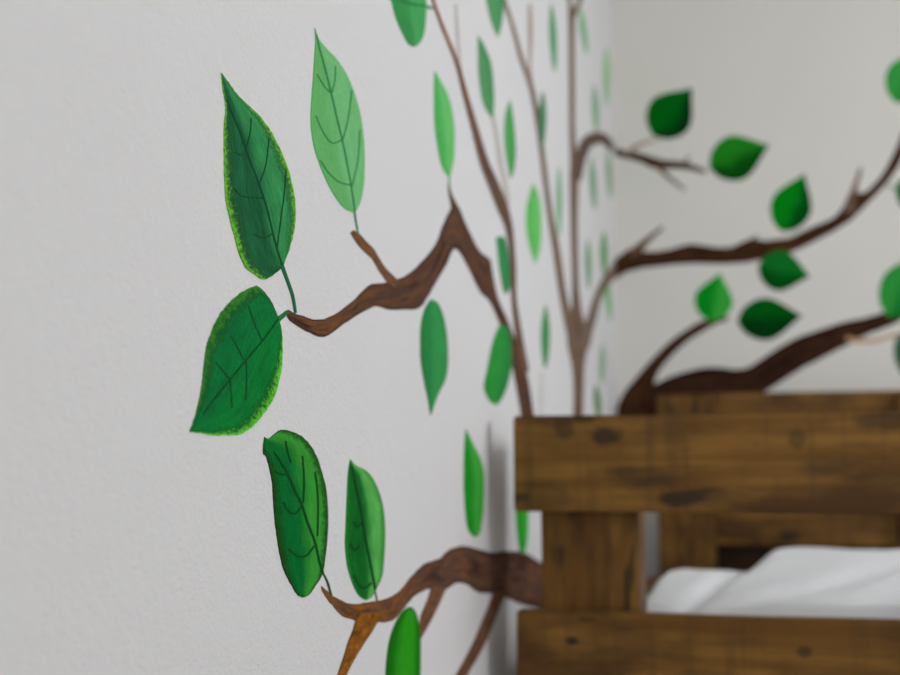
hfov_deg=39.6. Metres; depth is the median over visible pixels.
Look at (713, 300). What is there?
leaf
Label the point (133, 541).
wall
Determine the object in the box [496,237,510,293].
leaf
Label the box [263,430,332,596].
leaf
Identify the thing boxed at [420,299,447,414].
leaf
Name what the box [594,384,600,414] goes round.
leaf
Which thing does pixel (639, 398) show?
branch
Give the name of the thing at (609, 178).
leaf
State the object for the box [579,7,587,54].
leaf
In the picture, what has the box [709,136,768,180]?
leaf
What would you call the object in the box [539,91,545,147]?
leaf
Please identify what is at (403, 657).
leaf
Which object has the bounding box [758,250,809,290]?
leaf
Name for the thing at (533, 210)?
leaf
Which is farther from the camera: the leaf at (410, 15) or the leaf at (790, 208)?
the leaf at (790, 208)
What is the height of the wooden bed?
1.062 m
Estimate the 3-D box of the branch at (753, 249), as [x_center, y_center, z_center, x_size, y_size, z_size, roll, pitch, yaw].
[1.010,-0.450,3.954,1.092,1.021,0.905,-2,-7,15]
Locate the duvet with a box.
[647,547,899,618]
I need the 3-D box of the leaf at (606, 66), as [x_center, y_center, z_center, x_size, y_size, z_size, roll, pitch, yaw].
[0.556,-0.924,4.434,0.001,0.227,0.193,-2,-7,15]
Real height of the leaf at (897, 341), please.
0.210 m
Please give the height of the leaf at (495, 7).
0.193 m
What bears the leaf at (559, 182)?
attached to the wall at (133, 541)
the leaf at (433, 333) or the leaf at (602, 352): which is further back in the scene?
the leaf at (602, 352)
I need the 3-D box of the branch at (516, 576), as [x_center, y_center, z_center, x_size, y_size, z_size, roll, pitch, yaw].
[0.100,0.534,2.521,0.001,0.257,2.044,-2,-7,15]
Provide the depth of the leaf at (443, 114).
2.20 m
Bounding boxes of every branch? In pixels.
[287,185,533,415]
[321,546,541,674]
[432,0,528,372]
[503,0,579,350]
[567,0,587,414]
[574,132,705,190]
[578,139,899,347]
[617,312,899,414]
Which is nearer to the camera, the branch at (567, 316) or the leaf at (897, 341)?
the branch at (567, 316)
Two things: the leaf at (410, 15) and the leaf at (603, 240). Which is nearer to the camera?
the leaf at (410, 15)
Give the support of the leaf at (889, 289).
attached to the wall at (804, 80)
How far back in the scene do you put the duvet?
2.68 m
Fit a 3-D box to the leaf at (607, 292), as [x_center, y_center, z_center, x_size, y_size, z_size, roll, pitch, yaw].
[0.543,-0.148,4.295,0.001,0.174,0.196,-2,-7,15]
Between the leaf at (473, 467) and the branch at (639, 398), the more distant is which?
the branch at (639, 398)
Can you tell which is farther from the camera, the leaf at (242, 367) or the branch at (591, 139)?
the branch at (591, 139)
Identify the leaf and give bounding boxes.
[189,286,288,435]
[221,73,296,312]
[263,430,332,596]
[310,28,364,232]
[345,459,384,600]
[385,607,420,674]
[391,0,433,46]
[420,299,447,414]
[434,71,454,185]
[464,429,483,536]
[478,36,493,117]
[484,324,511,403]
[486,0,503,36]
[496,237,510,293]
[504,100,515,178]
[515,510,528,553]
[526,184,541,262]
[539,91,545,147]
[541,305,549,368]
[549,3,556,71]
[556,166,561,236]
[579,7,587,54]
[585,238,590,289]
[589,156,595,209]
[592,84,598,131]
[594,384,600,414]
[599,343,604,384]
[601,231,606,274]
[603,47,609,106]
[604,271,611,320]
[606,149,612,198]
[646,88,691,138]
[695,273,732,320]
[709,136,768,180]
[737,298,801,339]
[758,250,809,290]
[770,173,810,231]
[879,264,899,317]
[884,181,899,203]
[885,59,899,101]
[894,333,899,369]
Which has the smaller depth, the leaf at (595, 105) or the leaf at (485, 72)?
the leaf at (485, 72)
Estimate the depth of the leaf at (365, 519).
1.71 m
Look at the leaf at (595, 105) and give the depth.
4.12 m
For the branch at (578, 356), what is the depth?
3.62 m
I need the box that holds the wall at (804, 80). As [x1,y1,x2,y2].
[611,0,899,577]
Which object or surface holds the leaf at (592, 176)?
attached to the wall at (133, 541)
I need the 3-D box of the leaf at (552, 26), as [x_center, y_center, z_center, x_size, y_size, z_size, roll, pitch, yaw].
[0.276,-0.802,3.344,0.001,0.175,0.107,-2,-7,15]
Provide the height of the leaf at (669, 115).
0.183 m
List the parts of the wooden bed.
post, rail, post, panel, post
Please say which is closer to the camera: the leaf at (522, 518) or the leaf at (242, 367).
the leaf at (242, 367)
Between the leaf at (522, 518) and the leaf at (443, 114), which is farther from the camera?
the leaf at (522, 518)
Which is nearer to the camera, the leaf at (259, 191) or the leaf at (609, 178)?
the leaf at (259, 191)
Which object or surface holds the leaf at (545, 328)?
attached to the wall at (133, 541)
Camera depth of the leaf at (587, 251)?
3.85 m
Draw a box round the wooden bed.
[513,390,899,674]
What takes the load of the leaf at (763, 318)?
attached to the wall at (804, 80)
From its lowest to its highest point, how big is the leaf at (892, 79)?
0.190 m
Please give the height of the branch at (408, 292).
0.456 m
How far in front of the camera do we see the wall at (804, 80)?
4.42 m
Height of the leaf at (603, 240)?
0.155 m
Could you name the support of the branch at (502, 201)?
attached to the wall at (133, 541)
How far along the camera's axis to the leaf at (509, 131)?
2.75 m
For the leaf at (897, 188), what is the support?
attached to the wall at (804, 80)
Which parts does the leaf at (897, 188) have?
blade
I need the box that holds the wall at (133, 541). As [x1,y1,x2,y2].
[0,0,616,674]
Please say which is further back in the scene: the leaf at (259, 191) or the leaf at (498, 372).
the leaf at (498, 372)
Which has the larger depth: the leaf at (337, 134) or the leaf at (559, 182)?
the leaf at (559, 182)

